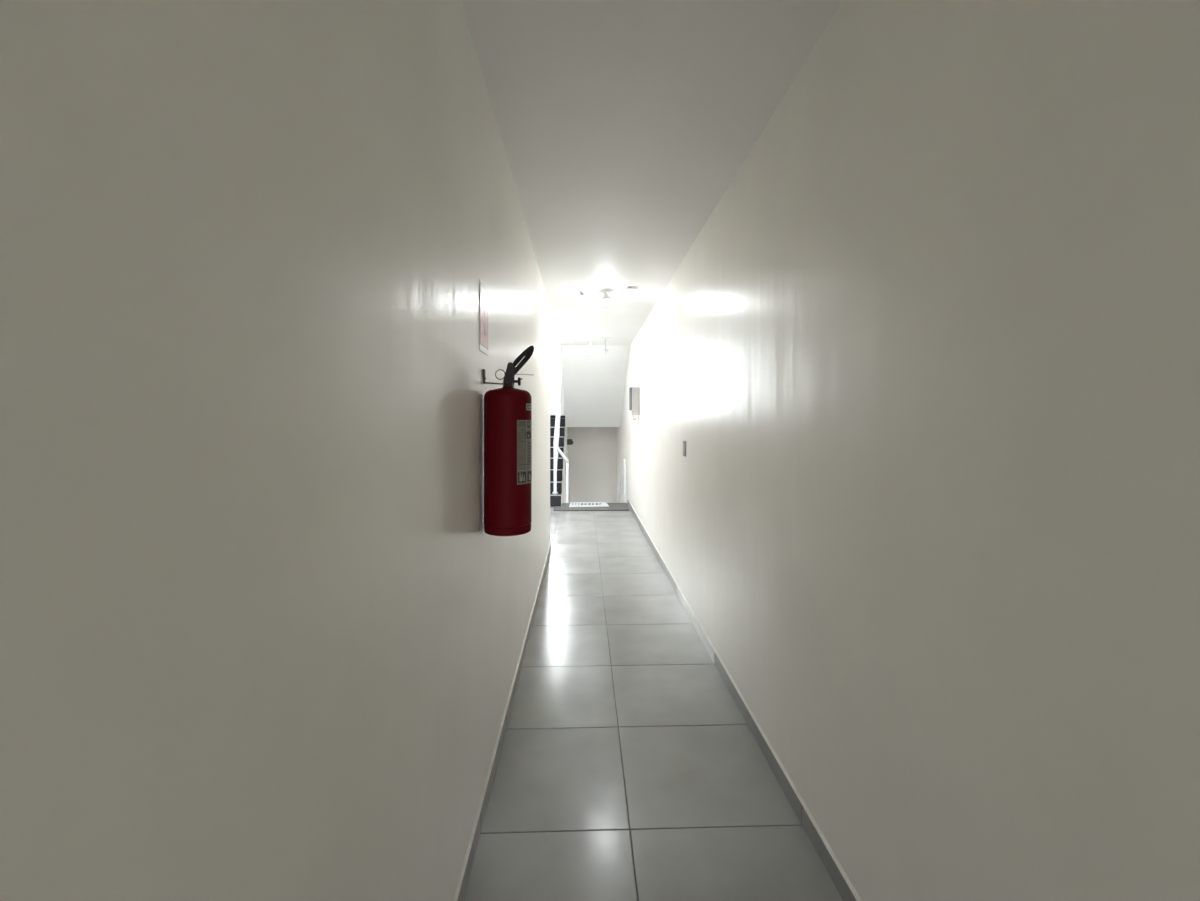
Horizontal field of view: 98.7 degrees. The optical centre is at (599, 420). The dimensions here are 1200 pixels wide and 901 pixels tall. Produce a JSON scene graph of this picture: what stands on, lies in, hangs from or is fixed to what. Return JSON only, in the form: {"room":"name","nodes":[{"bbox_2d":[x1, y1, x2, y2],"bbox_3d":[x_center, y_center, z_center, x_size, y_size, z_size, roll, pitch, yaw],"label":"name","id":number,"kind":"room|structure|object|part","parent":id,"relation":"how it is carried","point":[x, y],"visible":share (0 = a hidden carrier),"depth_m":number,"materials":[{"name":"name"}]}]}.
{"room":"building corridor","nodes":[
{"label":"building corridor","id":0,"kind":"room"},
{"bbox_2d":[0,0,549,900],"bbox_3d":[-0.413,0.121,-0.739,0.150,2.797,12.850,0,0,-2],"label":"wall","id":1,"kind":"structure","parent":0,"point":[263,629],"depth_m":0.57,"materials":[{"name":"paint"}]},
{"bbox_2d":[479,279,488,355],"bbox_3d":[-0.422,-0.371,1.880,0.003,0.247,0.169,0,0,-2],"label":"wall sign","id":2,"kind":"object","parent":1,"relation":"attached to","point":[483,292],"visible":1,"depth_m":1.86,"materials":[{"name":"white plastic"}]},
{"bbox_2d":[482,369,502,384],"bbox_3d":[-0.384,-0.160,1.866,0.082,0.057,0.022,0,0,-2],"label":"wall bracket","id":3,"kind":"object","parent":1,"relation":"attached to","point":[483,370],"visible":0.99,"depth_m":1.86,"materials":[{"name":"brown metal"}]},
{"bbox_2d":[453,543,550,900],"bbox_3d":[-0.335,1.380,-0.666,0.010,0.078,12.690,0,0,-2],"label":"baseboard","id":4,"kind":"structure","parent":1,"relation":"attached to","point":[467,865],"depth_m":2.01,"materials":[{"name":"grey tile"}]},
{"bbox_2d":[484,346,533,535],"bbox_3d":[-0.330,0.063,1.870,0.180,0.677,0.170,0,0,-2],"label":"fire extinguisher","id":5,"kind":"object","parent":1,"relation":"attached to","point":[507,409],"visible":1,"depth_m":1.80,"materials":[{"name":"red metal"}]},
{"bbox_2d":[513,377,520,385],"bbox_3d":[-0.304,-0.143,1.871,0.030,0.030,0.030,0,0,-2],"label":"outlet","id":6,"kind":"object","parent":5,"relation":"attached to","point":[518,381],"depth_m":1.87,"materials":[{"name":"metal"}]},
{"bbox_3d":[-0.282,-0.234,1.879,0.083,0.082,0.022,0,0,-9],"label":"lever","id":7,"kind":"part","parent":5,"relation":"part of","materials":[{"name":"black rubber"}]},
{"bbox_3d":[-0.281,-0.215,1.879,0.080,0.102,0.022,0,0,-9],"label":"carry handle","id":8,"kind":"part","parent":5,"relation":"part of","materials":[{"name":"black rubber"}]},
{"bbox_2d":[518,422,531,465],"bbox_3d":[-0.273,0.080,1.877,0.048,0.155,0.153,0,0,-7],"label":"print","id":9,"kind":"object","parent":5,"relation":"attached to","point":[524,428],"depth_m":1.82},
{"bbox_2d":[564,427,566,502],"bbox_3d":[-0.768,1.508,10.400,0.114,2.745,3.000,0,0,-2],"label":"wall","id":10,"kind":"structure","parent":0,"point":[565,427],"depth_m":10.84,"materials":[{"name":"white paint"}]},
{"bbox_2d":[550,368,616,502],"bbox_3d":[-0.852,-0.450,11.989,2.488,7.060,0.180,0,0,-2],"label":"wall","id":11,"kind":"structure","parent":0,"point":[592,455],"depth_m":11.92,"materials":[{"name":"grey paint"}]},
{"bbox_2d":[550,345,561,414],"bbox_3d":[-1.381,-1.835,11.976,0.990,3.390,0.050,0,0,-2],"label":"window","id":12,"kind":"structure","parent":11,"relation":"in","point":[560,366],"depth_m":11.97,"materials":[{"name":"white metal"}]},
{"bbox_2d":[567,439,572,444],"bbox_3d":[-0.687,0.484,11.879,0.145,0.128,0.050,0,0,-2],"label":"wall device","id":13,"kind":"object","parent":11,"relation":"attached to","point":[569,441],"visible":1,"depth_m":11.85,"materials":[{"name":"plastic"}]},
{"bbox_2d":[462,0,842,344],"bbox_3d":[-0.479,-1.391,0.685,2.488,0.267,15.700,0,0,-2],"label":"ceiling","id":14,"kind":"structure","parent":0,"point":[623,125],"depth_m":2.12,"materials":[{"name":"paint"}]},
{"bbox_2d":[601,290,610,304],"bbox_3d":[0.058,-1.187,4.975,0.105,0.140,0.105,0,0,-2],"label":"bulb","id":15,"kind":"object","parent":14,"relation":"attached to","point":[605,300],"visible":1,"depth_m":4.94,"materials":[{"name":"white glass"}]},
{"bbox_3d":[0.058,-1.137,4.975,0.102,0.041,0.102,0,0,-2],"label":"globe","id":16,"kind":"part","parent":15,"relation":"part of"},
{"bbox_2d":[601,337,611,354],"bbox_3d":[0.097,-1.126,7.757,0.165,0.262,0.071,0,0,-2],"label":"holder","id":17,"kind":"object","parent":14,"relation":"hanging from","point":[605,351],"visible":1,"depth_m":7.75,"materials":[{"name":"white plastic"}]},
{"bbox_2d":[626,287,637,290],"bbox_3d":[0.302,-1.246,4.861,0.100,0.022,0.104,0,0,-2],"label":"junction box","id":18,"kind":"object","parent":14,"relation":"attached to","point":[628,288],"visible":1,"depth_m":4.83,"materials":[{"name":"white plastic"}]},
{"bbox_2d":[463,503,842,900],"bbox_3d":[-0.484,1.520,0.853,2.488,0.201,16.037,0,0,-2],"label":"floor","id":19,"kind":"structure","parent":0,"point":[629,768],"depth_m":2.10,"materials":[{"name":"tile"}]},
{"bbox_2d":[550,418,564,506],"bbox_3d":[-1.267,0.784,9.478,1.183,1.672,1.992,0,0,-2],"label":"staircase","id":20,"kind":"structure","parent":19,"relation":"on","point":[556,499],"depth_m":9.36,"materials":[{"name":"white paint"}]},
{"bbox_2d":[552,376,570,502],"bbox_3d":[-0.700,0.453,9.695,0.270,2.778,2.046,0,0,-2],"label":"stair railing","id":21,"kind":"object","parent":20,"relation":"on","point":[557,450],"visible":0.91,"depth_m":8.84,"materials":[{"name":"white metal"}]},
{"bbox_3d":[-0.758,0.798,8.715,0.050,0.816,0.050,0,0,-2],"label":"post","id":22,"kind":"part","parent":21,"relation":"part of","materials":[{"name":"white metal"}]},
{"bbox_3d":[-0.790,-0.254,9.694,0.055,1.365,2.043,0,0,-2],"label":"handrail","id":23,"kind":"part","parent":21,"relation":"part of","materials":[{"name":"white metal"}]},
{"bbox_3d":[-0.791,0.353,9.719,0.030,1.315,1.982,0,0,-2],"label":"rail","id":24,"kind":"part","parent":21,"relation":"part of","materials":[{"name":"white metal"}]},
{"bbox_3d":[-0.560,1.070,8.856,0.040,0.700,0.040,0,0,-2],"label":"post","id":25,"kind":"part","parent":21,"relation":"part of","materials":[{"name":"white metal"}]},
{"bbox_3d":[-0.590,1.250,9.761,0.040,1.183,1.770,0,0,-2],"label":"descending rail","id":26,"kind":"part","parent":21,"relation":"part of","materials":[{"name":"white metal"}]},
{"bbox_2d":[553,503,628,510],"bbox_3d":[-0.145,1.411,8.482,1.200,0.015,0.716,0,0,-2],"label":"threshold","id":27,"kind":"object","parent":19,"relation":"on","point":[612,506],"visible":0.72,"depth_m":8.26,"materials":[{"name":"stone"}]},
{"bbox_2d":[569,502,608,506],"bbox_3d":[-0.185,1.395,8.601,0.655,0.017,0.416,0,0,-2],"label":"doormat","id":28,"kind":"object","parent":27,"relation":"on","point":[572,504],"visible":1,"depth_m":8.55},
{"bbox_2d":[617,0,1199,900],"bbox_3d":[0.771,-0.450,2.502,0.150,7.060,19.250,0,0,-2],"label":"wall","id":29,"kind":"structure","parent":0,"point":[926,365],"depth_m":1.07,"materials":[{"name":"paint"}]},
{"bbox_2d":[617,459,625,502],"bbox_3d":[0.405,1.297,9.864,0.097,1.291,2.006,0,0,-2],"label":"wall handrail","id":30,"kind":"object","parent":29,"relation":"attached to","point":[624,460],"visible":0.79,"depth_m":9.12,"materials":[{"name":"white metal"}]},
{"bbox_3d":[0.400,1.264,9.478,0.024,0.809,1.213,0,0,-3],"label":"cross rail","id":31,"kind":"part","parent":30,"relation":"part of","materials":[{"name":"white metal"}]},
{"bbox_2d":[629,387,639,419],"bbox_3d":[0.478,-0.238,7.159,0.128,0.452,0.222,0,0,-2],"label":"wall box","id":32,"kind":"object","parent":29,"relation":"attached to","point":[634,392],"visible":1,"depth_m":7.05,"materials":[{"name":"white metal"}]},
{"bbox_2d":[638,415,638,460],"bbox_3d":[0.533,0.238,7.171,0.018,0.643,0.017,0,0,-2],"label":"cable conduit","id":33,"kind":"object","parent":29,"relation":"attached to","point":[638,415],"visible":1,"depth_m":7.16,"materials":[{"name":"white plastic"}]},
{"bbox_2d":[683,441,685,456],"bbox_3d":[0.642,0.210,3.927,0.013,0.116,0.083,0,0,-2],"label":"light switch","id":34,"kind":"object","parent":29,"relation":"attached to","point":[684,442],"visible":1,"depth_m":3.90,"materials":[{"name":"grey plastic"}]},
{"bbox_2d":[627,499,860,900],"bbox_3d":[0.740,1.380,0.975,0.013,0.078,15.900,0,0,-2],"label":"baseboard","id":35,"kind":"structure","parent":29,"relation":"attached to","point":[846,890],"depth_m":2.07,"materials":[{"name":"grey tile"}]},
{"bbox_3d":[-0.756,-0.061,11.195,2.328,0.018,1.448,0,0,-2],"label":"floor landing slab","id":36,"kind":"structure","parent":0,"visible":0},
{"bbox_2d":[561,345,629,426],"bbox_3d":[-0.112,-0.707,9.687,1.138,1.674,2.272,0,0,-2],"label":"ceiling","id":37,"kind":"structure","parent":36,"relation":"on","point":[594,382],"depth_m":9.48,"materials":[{"name":"white paint"}]}
]}

